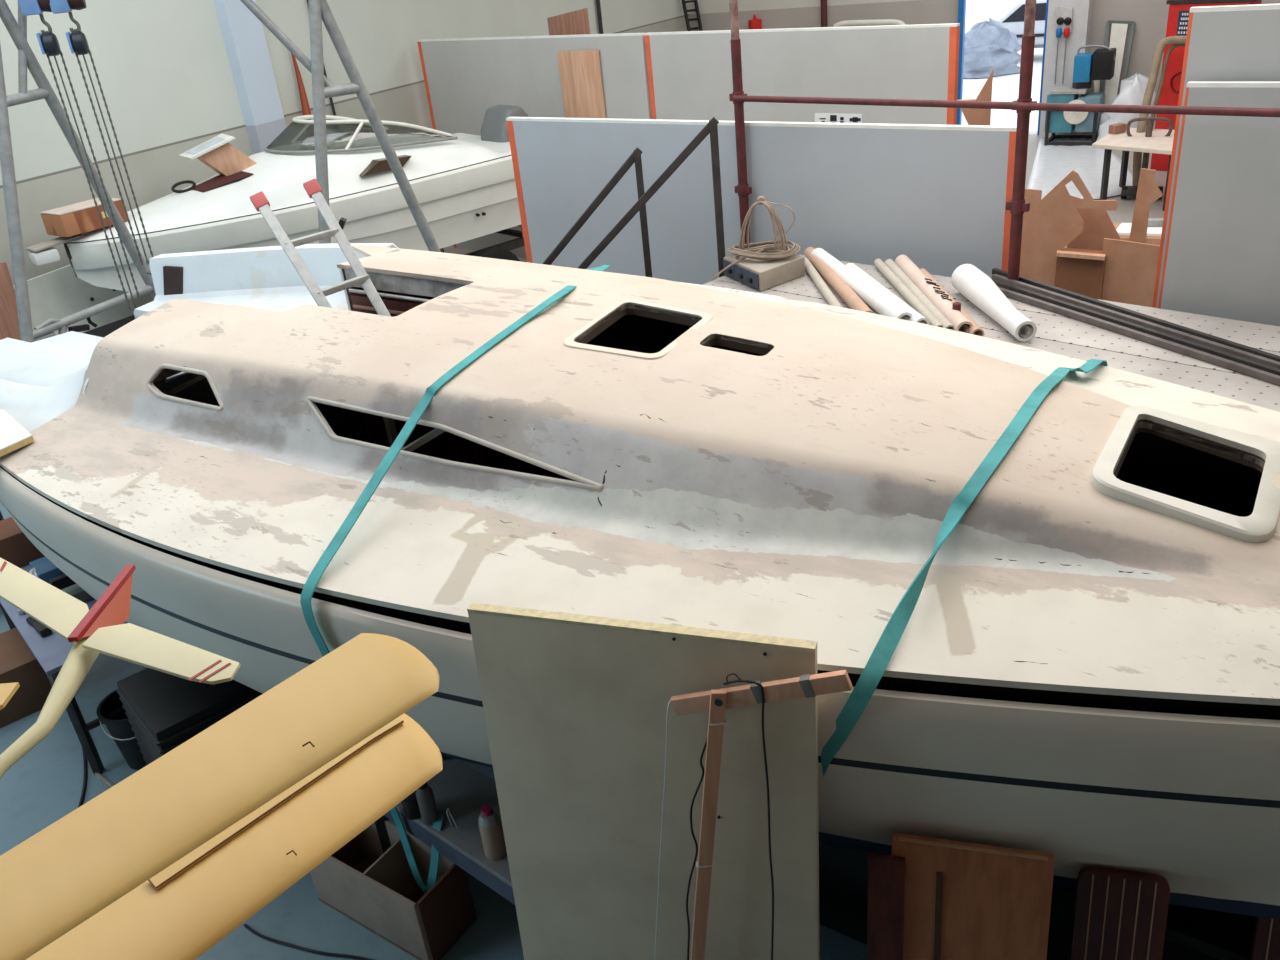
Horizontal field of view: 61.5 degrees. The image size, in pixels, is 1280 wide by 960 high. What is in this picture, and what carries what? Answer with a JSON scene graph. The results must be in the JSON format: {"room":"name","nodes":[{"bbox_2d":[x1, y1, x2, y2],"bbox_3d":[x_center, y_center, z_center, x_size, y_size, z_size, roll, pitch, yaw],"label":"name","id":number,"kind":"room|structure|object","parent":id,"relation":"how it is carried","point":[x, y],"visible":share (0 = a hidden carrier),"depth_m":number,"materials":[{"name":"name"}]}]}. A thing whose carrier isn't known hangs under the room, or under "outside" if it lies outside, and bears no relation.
{"room":"boat repair workshop","nodes":[
{"label":"boat repair workshop","id":0,"kind":"room"},
{"bbox_2d":[0,0,690,308],"bbox_3d":[-6.778,-3.720,9.002,0.300,7.500,30.700,10,31,28],"label":"wall","id":1,"kind":"structure","parent":0,"point":[163,68],"depth_m":11.78,"materials":[{"name":"paint"}]},
{"bbox_2d":[214,0,290,153],"bbox_3d":[-4.558,-5.507,12.015,0.160,7.500,0.460,10,31,28],"label":"pillar","id":2,"kind":"structure","parent":1,"relation":"attached to","point":[243,34],"depth_m":12.36,"materials":[{"name":"paint"}]},
{"bbox_2d":[0,134,1166,959],"bbox_3d":[1.096,0.984,6.652,17.000,0.200,30.700,10,31,28],"label":"floor","id":3,"kind":"structure","parent":0,"point":[45,785],"depth_m":5.62,"materials":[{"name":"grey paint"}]},
{"bbox_2d":[0,262,20,339],"bbox_3d":[-5.877,-1.204,10.222,0.020,1.761,0.323,10,31,28],"label":"board","id":4,"kind":"object","parent":3,"relation":"on","point":[9,323],"visible":0.35,"depth_m":10.03,"materials":[{"name":"brown wood"}]},
{"bbox_2d":[0,627,51,727],"bbox_3d":[-3.931,1.225,6.645,0.400,0.340,0.500,-26,33,-34],"label":"cardboard box","id":5,"kind":"object","parent":3,"relation":"on","point":[18,663],"visible":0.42,"depth_m":6.52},
{"bbox_2d":[0,564,127,774],"bbox_3d":[-3.364,0.993,6.526,0.620,0.750,1.600,-26,33,-34],"label":"work table","id":6,"kind":"object","parent":3,"relation":"on","point":[51,651],"visible":0.23,"depth_m":5.90,"materials":[{"name":"metal"}]},
{"bbox_2d":[0,517,44,567],"bbox_3d":[-3.861,0.359,6.791,0.500,0.224,0.310,-26,33,-34],"label":"cardboard box","id":7,"kind":"object","parent":6,"relation":"on","point":[16,548],"visible":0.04,"depth_m":6.64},
{"bbox_2d":[26,617,51,636],"bbox_3d":[-3.355,0.808,6.000,0.243,0.050,0.063,20,37,40],"label":"power tool","id":8,"kind":"object","parent":6,"relation":"on","point":[43,631],"visible":0.77,"depth_m":5.94,"materials":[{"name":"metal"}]},
{"bbox_2d":[29,557,64,584],"bbox_3d":[-3.467,0.522,6.505,0.340,0.120,0.240,-26,33,-34],"label":"case","id":9,"kind":"object","parent":6,"relation":"on","point":[46,570],"visible":0.15,"depth_m":6.38,"materials":[{"name":"plastic"}]},
{"bbox_2d":[61,584,93,602],"bbox_3d":[-3.251,0.641,6.255,0.260,0.095,0.160,-26,33,-34],"label":"box","id":10,"kind":"object","parent":6,"relation":"on","point":[75,590],"visible":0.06,"depth_m":6.20,"materials":[{"name":"metal"}]},
{"bbox_2d":[49,574,75,589],"bbox_3d":[-3.239,0.554,6.178,0.270,0.070,0.050,-26,33,-34],"label":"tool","id":11,"kind":"object","parent":10,"relation":"on","point":[63,581],"visible":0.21,"depth_m":6.12,"materials":[{"name":"plastic"}]},
{"bbox_2d":[13,264,133,334],"bbox_3d":[-5.737,-1.282,10.633,0.150,1.500,1.822,10,31,28],"label":"panel","id":12,"kind":"object","parent":3,"relation":"on","point":[58,293],"visible":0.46,"depth_m":10.64,"materials":[{"name":"metal"}]},
{"bbox_2d":[78,748,86,807],"bbox_3d":[-3.333,1.558,6.223,0.249,0.016,1.651,-23,31,-29],"label":"cable","id":13,"kind":"object","parent":3,"relation":"on","point":[84,755],"visible":0.25,"depth_m":5.96,"materials":[{"name":"plastic"}]},
{"bbox_2d":[96,690,145,769],"bbox_3d":[-2.797,1.392,6.031,0.364,0.385,0.359,-6,27,0],"label":"bucket","id":14,"kind":"object","parent":3,"relation":"on","point":[120,730],"visible":0.44,"depth_m":5.92,"materials":[{"name":"plastic"}]},
{"bbox_2d":[116,668,259,765],"bbox_3d":[-2.288,1.351,5.635,0.520,0.720,0.620,-26,33,-34],"label":"crate","id":15,"kind":"object","parent":3,"relation":"on","point":[164,711],"visible":0.27,"depth_m":5.35,"materials":[{"name":"plastic"}]},
{"bbox_2d":[0,0,440,342],"bbox_3d":[-3.558,-2.344,9.197,4.364,4.269,1.392,-19,30,-24],"label":"gantry crane","id":16,"kind":"object","parent":3,"relation":"on","point":[319,10],"depth_m":8.71,"materials":[{"name":"grey metal"}]},
{"bbox_2d":[18,0,142,315],"bbox_3d":[-4.396,-2.550,8.567,0.235,2.761,0.170,-14,28,-15],"label":"chain hoist","id":17,"kind":"object","parent":16,"relation":"hanging from","point":[48,41],"visible":0.95,"depth_m":8.36,"materials":[{"name":"blue paint"}]},
{"bbox_2d":[50,0,152,274],"bbox_3d":[-4.227,-2.773,8.527,0.235,2.361,0.170,-14,28,-15],"label":"chain hoist","id":18,"kind":"object","parent":16,"relation":"hanging from","point":[77,41],"visible":0.97,"depth_m":8.35,"materials":[{"name":"blue paint"}]},
{"bbox_2d":[291,53,314,142],"bbox_3d":[-4.001,-3.841,13.470,0.120,3.120,0.182,-6,27,0],"label":"oar","id":19,"kind":"object","parent":3,"relation":"on","point":[303,97],"visible":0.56,"depth_m":13.06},
{"bbox_2d":[244,924,374,959],"bbox_3d":[-1.391,2.093,4.776,0.933,0.012,0.051,5,29,20],"label":"cable","id":20,"kind":"object","parent":3,"relation":"on","point":[245,925],"visible":1,"depth_m":4.79,"materials":[{"name":"plastic"}]},
{"bbox_2d":[310,819,476,959],"bbox_3d":[-1.139,1.813,4.868,0.746,0.380,0.298,13,33,32],"label":"box","id":21,"kind":"object","parent":3,"relation":"on","point":[379,892],"visible":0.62,"depth_m":4.76,"materials":[{"name":"cardboard"}]},
{"bbox_2d":[375,758,514,904],"bbox_3d":[-0.536,1.739,4.667,1.598,0.580,0.395,17,35,38],"label":"bench","id":22,"kind":"object","parent":3,"relation":"on","point":[460,788],"visible":0.13,"depth_m":4.65,"materials":[{"name":"metal"}]},
{"bbox_2d":[401,790,420,819],"bbox_3d":[-0.989,1.405,4.653,0.080,0.110,0.080,-6,27,0],"label":"jar","id":23,"kind":"object","parent":22,"relation":"on","point":[410,804],"visible":0.61,"depth_m":4.62,"materials":[{"name":"metal"}]},
{"bbox_2d":[390,807,444,892],"bbox_3d":[-0.957,1.629,4.707,0.274,0.423,0.116,2,28,15],"label":"strap","id":24,"kind":"object","parent":22,"relation":"hanging from","point":[434,863],"visible":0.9,"depth_m":4.72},
{"bbox_2d":[416,782,438,824],"bbox_3d":[-0.912,1.366,4.585,0.072,0.226,0.072,-6,27,0],"label":"bottle","id":25,"kind":"object","parent":22,"relation":"on","point":[426,802],"visible":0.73,"depth_m":4.56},
{"bbox_2d":[478,805,505,860],"bbox_3d":[-0.606,1.427,4.375,0.089,0.250,0.089,-6,27,0],"label":"bottle","id":26,"kind":"object","parent":22,"relation":"on","point":[489,822],"visible":0.99,"depth_m":4.34,"materials":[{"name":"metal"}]},
{"bbox_2d":[440,224,524,260],"bbox_3d":[-3.639,-1.933,12.087,5.406,0.930,1.900,-27,34,-35],"label":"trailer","id":27,"kind":"object","parent":3,"relation":"on","point":[502,250],"visible":0.03,"depth_m":12.62,"materials":[{"name":"metal"}]},
{"bbox_2d":[25,105,528,291],"bbox_3d":[-3.537,-3.020,11.747,5.828,1.760,2.140,-27,34,-35],"label":"motorboat","id":28,"kind":"object","parent":27,"relation":"on","point":[463,185],"visible":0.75,"depth_m":11.08,"materials":[{"name":"white"}]},
{"bbox_2d":[40,198,127,236],"bbox_3d":[-5.275,-2.501,10.211,0.361,0.214,0.621,14,33,34],"label":"wooden crate","id":29,"kind":"object","parent":28,"relation":"on","point":[81,217],"visible":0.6,"depth_m":10.05,"materials":[{"name":"brown wood"}]},
{"bbox_2d":[171,180,195,192],"bbox_3d":[-4.669,-3.001,10.998,0.252,0.090,0.208,-6,27,0],"label":"ring","id":30,"kind":"object","parent":28,"relation":"on","point":[173,189],"visible":1,"depth_m":10.99,"materials":[{"name":"black plastic"}]},
{"bbox_2d":[179,134,256,175],"bbox_3d":[-4.362,-3.334,11.104,0.696,0.400,0.419,-18,29,-22],"label":"lidded box","id":31,"kind":"object","parent":28,"relation":"on","point":[216,153],"visible":0.94,"depth_m":11.00,"materials":[{"name":"brown wood"}]},
{"bbox_2d":[417,33,651,258],"bbox_3d":[-1.341,-4.233,13.972,3.986,2.850,0.060,17,35,37],"label":"panel","id":32,"kind":"object","parent":3,"relation":"on","point":[464,78],"visible":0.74,"depth_m":13.63,"materials":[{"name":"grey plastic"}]},
{"bbox_2d":[547,8,589,35],"bbox_3d":[-0.770,-4.515,14.133,0.695,3.094,0.030,17,35,37],"label":"plywood board","id":33,"kind":"object","parent":3,"relation":"on","point":[576,22],"visible":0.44,"depth_m":13.46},
{"bbox_2d":[557,50,605,117],"bbox_3d":[-0.613,-3.905,13.357,0.657,2.689,0.030,17,35,37],"label":"plywood board","id":34,"kind":"object","parent":3,"relation":"on","point":[580,71],"visible":0.44,"depth_m":12.90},
{"bbox_2d":[542,147,651,277],"bbox_3d":[-0.858,-1.172,8.284,1.996,2.508,0.050,-6,27,0],"label":"stair handrail","id":35,"kind":"object","parent":3,"relation":"on","point":[635,157],"visible":0.28,"depth_m":7.89,"materials":[{"name":"metal"}]},
{"bbox_2d":[0,243,1279,919],"bbox_3d":[0.104,0.417,5.082,8.447,2.421,3.591,13,33,32],"label":"sailboat","id":36,"kind":"object","parent":3,"relation":"on","point":[1085,671],"visible":0.99,"depth_m":3.77,"materials":[{"name":"laminate"}]},
{"bbox_2d":[0,409,33,456],"bbox_3d":[-3.120,-0.264,5.250,0.261,0.033,0.923,-19,30,-24],"label":"board","id":37,"kind":"object","parent":36,"relation":"on","point":[13,436],"visible":1,"depth_m":5.07,"materials":[{"name":"white wood"}]},
{"bbox_2d":[250,179,390,316],"bbox_3d":[-1.318,-0.698,5.520,0.404,1.498,1.523,-27,33,-35],"label":"ladder","id":38,"kind":"object","parent":36,"relation":"on","point":[313,189],"visible":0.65,"depth_m":5.60,"materials":[{"name":"grey metal"}]},
{"bbox_2d":[300,265,610,760],"bbox_3d":[-0.499,-0.221,5.412,0.494,1.531,3.913,1,28,13],"label":"strap","id":39,"kind":"object","parent":36,"relation":"attached to","point":[338,539],"visible":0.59,"depth_m":4.05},
{"bbox_2d":[821,359,1107,775],"bbox_3d":[1.290,0.356,4.124,0.348,1.380,2.579,14,33,34],"label":"strap","id":40,"kind":"object","parent":36,"relation":"attached to","point":[886,645],"visible":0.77,"depth_m":3.21,"materials":[{"name":"fabric"}]},
{"bbox_2d":[467,602,819,959],"bbox_3d":[0.057,1.379,3.543,1.077,2.125,0.136,4,29,19],"label":"board","id":41,"kind":"object","parent":3,"relation":"on","point":[575,706],"visible":1,"depth_m":3.32,"materials":[{"name":"beige wood"}]},
{"bbox_2d":[578,117,724,277],"bbox_3d":[-0.473,-1.127,7.845,2.264,2.753,0.056,-2,27,8],"label":"stair handrail","id":42,"kind":"object","parent":3,"relation":"on","point":[711,127],"visible":0.28,"depth_m":7.30,"materials":[{"name":"metal"}]},
{"bbox_2d":[681,0,702,30],"bbox_3d":[1.207,-7.937,20.809,0.500,2.738,1.942,-8,27,-4],"label":"ladder","id":43,"kind":"object","parent":3,"relation":"on","point":[684,2],"visible":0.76,"depth_m":20.87,"materials":[{"name":"metal"}]},
{"bbox_2d":[654,670,851,959],"bbox_3d":[0.331,1.433,3.401,0.681,2.103,0.120,0,28,11],"label":"wooden stand","id":44,"kind":"object","parent":3,"relation":"on","point":[716,701],"visible":1,"depth_m":3.06,"materials":[{"name":"brown wood"}]},
{"bbox_2d":[506,117,1016,284],"bbox_3d":[0.750,-1.497,8.499,4.382,2.580,0.060,14,34,35],"label":"panel","id":45,"kind":"object","parent":3,"relation":"on","point":[935,196],"visible":0.38,"depth_m":7.83,"materials":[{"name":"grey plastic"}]},
{"bbox_2d":[644,23,959,124],"bbox_3d":[1.625,-3.336,11.601,3.737,2.850,0.060,17,35,37],"label":"panel","id":46,"kind":"object","parent":3,"relation":"on","point":[690,72],"visible":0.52,"depth_m":10.94,"materials":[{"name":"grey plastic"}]},
{"bbox_2d":[815,113,861,122],"bbox_3d":[2.017,-3.658,10.961,0.552,0.152,0.007,17,35,37],"label":"sticker","id":47,"kind":"object","parent":46,"relation":"attached to","point":[819,117],"visible":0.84,"depth_m":10.95,"materials":[{"name":"white paper"}]},
{"bbox_2d":[821,0,826,26],"bbox_3d":[3.412,-8.442,19.907,0.120,4.000,0.114,-6,27,0],"label":"post","id":48,"kind":"object","parent":3,"relation":"on","point":[823,2],"visible":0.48,"depth_m":19.78,"materials":[{"name":"metal"}]},
{"bbox_2d":[834,19,905,26],"bbox_3d":[4.085,-7.032,19.080,1.315,2.125,0.110,10,31,28],"label":"lid","id":49,"kind":"object","parent":3,"relation":"on","point":[877,22],"visible":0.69,"depth_m":18.59,"materials":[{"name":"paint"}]},
{"bbox_2d":[867,853,904,959],"bbox_3d":[0.796,1.781,3.512,0.110,1.300,0.219,1,28,14],"label":"board","id":50,"kind":"object","parent":3,"relation":"on","point":[886,873],"visible":1,"depth_m":3.35,"materials":[{"name":"brown wood"}]},
{"bbox_2d":[892,833,1054,959],"bbox_3d":[1.034,1.752,3.452,0.468,1.360,0.239,3,28,17],"label":"board","id":51,"kind":"object","parent":3,"relation":"on","point":[963,900],"visible":1,"depth_m":3.28,"materials":[{"name":"brown wood"}]},
{"bbox_2d":[957,69,993,125],"bbox_3d":[3.024,-2.417,9.863,0.332,2.534,0.060,-6,27,0],"label":"brace","id":52,"kind":"object","parent":3,"relation":"on","point":[973,116],"visible":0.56,"depth_m":9.41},
{"bbox_2d":[703,280,1279,411],"bbox_3d":[2.130,-0.637,5.750,4.880,0.108,0.367,20,37,41],"label":"plank","id":53,"kind":"object","parent":3,"relation":"on","point":[1247,389],"visible":0.37,"depth_m":5.37,"materials":[{"name":"wood"}]},
{"bbox_2d":[715,275,1279,375],"bbox_3d":[2.390,-0.781,5.977,4.880,0.108,0.367,20,37,41],"label":"platform","id":54,"kind":"object","parent":3,"relation":"on","point":[1049,327],"visible":0.32,"depth_m":5.95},
{"bbox_2d":[723,245,804,290],"bbox_3d":[0.839,-1.453,7.346,0.444,0.130,0.548,-18,29,-21],"label":"power strip box","id":55,"kind":"object","parent":54,"relation":"on","point":[761,275],"visible":0.93,"depth_m":7.20,"materials":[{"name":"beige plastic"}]},
{"bbox_2d":[711,196,799,280],"bbox_3d":[0.791,-1.654,7.291,0.593,0.539,0.332,4,29,20],"label":"cable coil","id":56,"kind":"object","parent":55,"relation":"on","point":[753,253],"visible":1,"depth_m":7.24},
{"bbox_2d":[805,258,841,306],"bbox_3d":[1.181,-1.258,6.973,0.060,0.057,1.174,-6,27,0],"label":"paper roll","id":57,"kind":"object","parent":54,"relation":"on","point":[824,289],"visible":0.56,"depth_m":6.94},
{"bbox_2d":[804,247,872,312],"bbox_3d":[1.273,-1.285,6.975,0.085,0.085,1.475,-7,27,-2],"label":"paper roll","id":58,"kind":"object","parent":54,"relation":"on","point":[836,282],"visible":0.66,"depth_m":6.85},
{"bbox_2d":[811,248,912,319],"bbox_3d":[1.380,-1.238,6.831,0.111,0.111,1.517,-10,27,-7],"label":"paper roll","id":59,"kind":"object","parent":54,"relation":"on","point":[877,300],"visible":0.66,"depth_m":6.62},
{"bbox_2d":[846,263,929,324],"bbox_3d":[1.502,-1.141,6.641,0.091,0.091,1.208,-9,27,-6],"label":"paper roll","id":60,"kind":"object","parent":54,"relation":"on","point":[917,317],"visible":0.49,"depth_m":6.51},
{"bbox_2d":[874,259,942,326],"bbox_3d":[1.656,-1.165,6.691,0.057,0.057,1.393,-6,27,0],"label":"paper roll","id":61,"kind":"object","parent":54,"relation":"on","point":[883,268],"visible":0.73,"depth_m":6.63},
{"bbox_2d":[895,255,972,332],"bbox_3d":[1.785,-1.158,6.591,0.102,0.111,1.387,-6,27,1],"label":"paper roll","id":62,"kind":"object","parent":54,"relation":"on","point":[937,297],"visible":0.88,"depth_m":6.45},
{"bbox_2d":[920,268,983,336],"bbox_3d":[1.849,-1.072,6.457,0.069,0.069,1.187,-6,27,1],"label":"paper roll","id":63,"kind":"object","parent":54,"relation":"on","point":[975,329],"visible":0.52,"depth_m":6.10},
{"bbox_2d":[951,264,1036,341],"bbox_3d":[2.041,-1.042,6.238,0.185,0.178,0.952,-6,27,0],"label":"paper roll","id":64,"kind":"object","parent":54,"relation":"on","point":[971,282],"visible":1,"depth_m":6.19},
{"bbox_2d":[992,274,1279,368],"bbox_3d":[2.779,-0.829,5.826,0.032,0.036,2.464,-17,29,-20],"label":"bar","id":65,"kind":"object","parent":54,"relation":"on","point":[1212,344],"visible":0.8,"depth_m":5.87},
{"bbox_2d":[992,268,1279,361],"bbox_3d":[2.815,-0.874,5.906,0.032,0.036,2.521,-17,29,-20],"label":"bar","id":66,"kind":"object","parent":54,"relation":"on","point":[995,270],"visible":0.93,"depth_m":5.95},
{"bbox_2d":[993,280,1279,375],"bbox_3d":[2.740,-0.782,5.743,0.032,0.036,2.418,-17,29,-20],"label":"bar","id":67,"kind":"object","parent":54,"relation":"on","point":[1213,351],"visible":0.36,"depth_m":5.78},
{"bbox_2d":[998,287,1279,385],"bbox_3d":[2.702,-0.737,5.662,0.032,0.036,2.374,-17,29,-21],"label":"bar","id":68,"kind":"object","parent":54,"relation":"on","point":[1194,353],"visible":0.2,"depth_m":5.66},
{"bbox_2d":[729,0,1279,280],"bbox_3d":[2.386,-1.592,6.449,0.217,4.300,4.719,-28,34,-36],"label":"scaffold","id":69,"kind":"object","parent":3,"relation":"on","point":[1023,106],"visible":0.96,"depth_m":6.46,"materials":[{"name":"metal"}]},
{"bbox_2d":[797,254,1279,352],"bbox_3d":[2.651,-0.926,6.204,4.880,0.108,0.367,20,37,41],"label":"plank","id":70,"kind":"object","parent":69,"relation":"attached to","point":[1254,335],"visible":0.05,"depth_m":5.89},
{"bbox_2d":[885,259,953,329],"bbox_3d":[1.710,-1.150,6.642,0.065,0.065,1.374,-6,27,0],"label":"paper roll","id":71,"kind":"object","parent":70,"relation":"on","point":[890,263],"visible":0.65,"depth_m":6.56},
{"bbox_2d":[1019,188,1041,278],"bbox_3d":[3.366,-1.770,9.527,0.268,1.630,0.018,9,31,27],"label":"sheet","id":72,"kind":"object","parent":3,"relation":"on","point":[1032,196],"visible":0.21,"depth_m":9.30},
{"bbox_2d":[819,844,1255,959],"bbox_3d":[1.369,1.634,4.261,1.840,0.770,0.410,13,33,32],"label":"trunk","id":73,"kind":"object","parent":3,"relation":"on","point":[1191,933],"visible":0.02,"depth_m":3.87,"materials":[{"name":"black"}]},
{"bbox_2d":[1033,170,1118,285],"bbox_3d":[3.510,-1.561,8.784,0.608,1.907,0.018,9,31,27],"label":"board","id":74,"kind":"object","parent":3,"relation":"on","point":[1061,222],"visible":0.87,"depth_m":8.57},
{"bbox_2d":[1027,138,1132,199],"bbox_3d":[6.748,-4.656,16.176,1.622,0.024,5.052,5,29,21],"label":"plastic sheet","id":75,"kind":"object","parent":3,"relation":"on","point":[1052,164],"visible":0.7,"depth_m":16.36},
{"bbox_2d":[1044,45,1116,145],"bbox_3d":[7.229,-6.316,17.667,0.977,1.540,0.749,10,31,28],"label":"machine","id":76,"kind":"object","parent":75,"relation":"on","point":[1099,64],"visible":0.91,"depth_m":17.53,"materials":[{"name":"metal"}]},
{"bbox_2d":[1054,248,1106,299],"bbox_3d":[3.592,-1.267,8.866,0.364,1.296,0.256,9,31,27],"label":"tray","id":77,"kind":"object","parent":3,"relation":"on","point":[1080,271],"visible":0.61,"depth_m":8.61,"materials":[{"name":"brown wood"}]},
{"bbox_2d":[1067,209,1120,250],"bbox_3d":[3.768,-1.531,8.999,0.485,1.608,0.018,9,31,27],"label":"board","id":78,"kind":"object","parent":3,"relation":"on","point":[1098,225],"visible":0.15,"depth_m":8.73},
{"bbox_2d":[1096,20,1135,136],"bbox_3d":[7.838,-6.603,17.817,0.452,1.846,0.543,10,31,28],"label":"framed board","id":79,"kind":"object","parent":3,"relation":"on","point":[1119,28],"visible":0.53,"depth_m":17.68,"materials":[{"name":"white paint"}]},
{"bbox_2d":[1070,866,1169,959],"bbox_3d":[1.494,1.778,3.438,0.258,1.240,0.221,2,28,16],"label":"board","id":80,"kind":"object","parent":3,"relation":"on","point":[1120,914],"visible":1,"depth_m":3.28,"materials":[{"name":"brown wood"}]},
{"bbox_2d":[1096,73,1155,140],"bbox_3d":[7.939,-5.974,17.311,1.100,1.123,0.708,-6,27,0],"label":"wrapped bundle","id":81,"kind":"object","parent":3,"relation":"on","point":[1132,89],"visible":0.48,"depth_m":17.12,"materials":[{"name":"white plastic"}]},
{"bbox_2d":[1102,238,1159,306],"bbox_3d":[3.921,-1.268,8.706,0.434,1.380,0.018,9,31,27],"label":"sheet","id":82,"kind":"object","parent":3,"relation":"on","point":[1131,267],"visible":0.35,"depth_m":8.50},
{"bbox_2d":[1092,128,1174,210],"bbox_3d":[6.769,-4.141,14.342,1.225,0.800,1.469,15,34,36],"label":"trestle table","id":83,"kind":"object","parent":3,"relation":"on","point":[1158,143],"visible":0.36,"depth_m":14.23,"materials":[{"name":"wood"}]},
{"bbox_2d":[1108,123,1126,133],"bbox_3d":[6.508,-4.792,14.652,0.200,0.110,0.120,-17,29,-20],"label":"wood block","id":84,"kind":"object","parent":83,"relation":"on","point":[1116,128],"visible":0.98,"depth_m":14.61,"materials":[{"name":"brown wood"}]},
{"bbox_2d":[1113,223,1160,245],"bbox_3d":[4.738,-1.816,10.004,0.750,1.015,0.500,8,30,25],"label":"carton","id":85,"kind":"object","parent":3,"relation":"on","point":[1149,240],"visible":0.11,"depth_m":9.61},
{"bbox_2d":[1116,223,1161,236],"bbox_3d":[4.657,-2.260,9.731,0.640,0.030,0.342,10,31,28],"label":"paper stack","id":86,"kind":"object","parent":85,"relation":"on","point":[1124,229],"visible":0.32,"depth_m":9.72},
{"bbox_2d":[1129,168,1162,243],"bbox_3d":[4.087,-1.639,8.886,0.264,1.843,0.018,9,31,27],"label":"board","id":87,"kind":"object","parent":3,"relation":"on","point":[1148,191],"visible":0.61,"depth_m":8.58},
{"bbox_2d":[1121,117,1172,198],"bbox_3d":[6.749,-4.282,14.355,0.566,1.042,0.350,8,30,25],"label":"chair","id":88,"kind":"object","parent":3,"relation":"on","point":[1126,191],"visible":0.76,"depth_m":14.35,"materials":[{"name":"metal"}]},
{"bbox_2d":[1132,36,1185,185],"bbox_3d":[7.087,-5.007,14.712,1.123,1.913,0.609,-17,29,-19],"label":"frame","id":89,"kind":"object","parent":3,"relation":"on","point":[1176,41],"visible":0.63,"depth_m":14.57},
{"bbox_2d":[1150,0,1261,170],"bbox_3d":[7.978,-5.579,15.221,1.096,2.316,0.524,19,37,40],"label":"tall cabinet","id":90,"kind":"object","parent":3,"relation":"on","point":[1178,15],"visible":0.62,"depth_m":15.12,"materials":[{"name":"metal"}]},
{"bbox_2d":[1152,4,1279,307],"bbox_3d":[3.950,-0.793,5.713,2.300,3.254,0.050,15,34,36],"label":"panel","id":91,"kind":"object","parent":3,"relation":"on","point":[1231,42],"visible":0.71,"depth_m":5.60,"materials":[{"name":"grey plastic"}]},
{"bbox_2d":[1158,81,1279,325],"bbox_3d":[3.979,-0.563,5.649,2.400,2.900,0.050,15,34,36],"label":"panel","id":92,"kind":"object","parent":3,"relation":"on","point":[1222,258],"visible":0.5,"depth_m":5.80,"materials":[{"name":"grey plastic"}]},
{"bbox_2d":[1250,916,1279,959],"bbox_3d":[2.025,1.797,3.400,0.234,1.140,0.221,2,28,15],"label":"board","id":93,"kind":"object","parent":3,"relation":"on","point":[1266,938],"visible":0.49,"depth_m":3.29,"materials":[{"name":"brown wood"}]},
{"bbox_2d":[689,0,958,30],"bbox_3d":[3.214,-10.118,19.363,5.300,7.500,0.300,10,31,28],"label":"wall","id":94,"kind":"structure","parent":0,"point":[714,14],"depth_m":19.97,"materials":[{"name":"paint"}]},
{"bbox_2d":[748,15,761,29],"bbox_3d":[2.192,-8.722,20.506,0.220,0.280,0.140,-20,30,-25],"label":"wall box","id":95,"kind":"object","parent":94,"relation":"attached to","point":[755,23],"visible":0.87,"depth_m":20.46,"materials":[{"name":"paint"}]},
{"bbox_2d":[1081,0,1279,133],"bbox_3d":[11.240,-8.733,14.977,10.200,7.500,0.300,10,31,28],"label":"wall","id":96,"kind":"structure","parent":0,"point":[1150,17],"depth_m":17.63,"materials":[{"name":"paint"}]},
{"bbox_2d":[1054,6,1072,83],"bbox_3d":[6.994,-7.212,17.845,0.281,1.211,0.115,10,31,28],"label":"panel","id":97,"kind":"object","parent":96,"relation":"attached to","point":[1063,15],"visible":1,"depth_m":17.68,"materials":[{"name":"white plastic"}]},
{"bbox_2d":[1039,0,1092,137],"bbox_3d":[6.947,-9.303,16.991,0.630,7.500,0.350,10,31,28],"label":"pillar","id":98,"kind":"structure","parent":96,"relation":"attached to","point":[1079,37],"depth_m":17.91,"materials":[{"name":"white paint"}]},
{"bbox_3d":[0.170,-7.595,6.620,30.732,0.200,27.250,-6,27,0],"label":"ceiling","id":99,"kind":"structure","parent":0,"visible":0},
{"bbox_2d":[0,558,239,778],"bbox_3d":[-1.324,-1.598,0.724,1.504,4.775,1.462,-6,27,0],"label":"model glider","id":100,"kind":"object","parent":99,"relation":"hanging from","point":[99,629],"visible":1,"depth_m":2.06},
{"bbox_2d":[0,633,442,959],"bbox_3d":[-0.937,0.779,1.343,1.016,0.776,1.508,9,31,26],"label":"model airplane wing","id":101,"kind":"object","parent":99,"relation":"hanging from","point":[172,858],"visible":1,"depth_m":1.37},
{"bbox_3d":[5.977,-11.335,16.864,1.430,3.600,1.052,-6,27,0],"label":"lintel","id":102,"kind":"object","parent":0,"visible":0},
{"bbox_2d":[956,0,1048,134],"bbox_3d":[6.247,-7.925,18.413,1.560,3.900,0.140,10,31,28],"label":"door frame","id":103,"kind":"structure","parent":102,"relation":"attached to","point":[962,3],"depth_m":18.80,"materials":[{"name":"blue paint"}]},
{"label":"outside","id":104,"kind":"structure","parent":0,"visible":0},
{"bbox_2d":[961,0,1042,133],"bbox_3d":[17.990,-14.740,33.663,32.000,0.100,39.650,10,31,28],"label":"ground","id":105,"kind":"structure","parent":104,"point":[1005,88],"depth_m":24.65,"materials":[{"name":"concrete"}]},
{"bbox_2d":[963,18,1020,77],"bbox_3d":[8.303,-10.382,25.695,1.866,1.238,1.496,-6,27,0],"label":"heap","id":106,"kind":"object","parent":105,"relation":"on","point":[988,46],"visible":0.76,"depth_m":25.33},
{"bbox_2d":[998,0,1046,47],"bbox_3d":[10.410,-11.390,26.980,3.932,1.445,1.655,10,31,28],"label":"parked car","id":107,"kind":"object","parent":105,"relation":"on","point":[1013,20],"visible":0.09,"depth_m":26.56,"materials":[{"name":"silver metal"}]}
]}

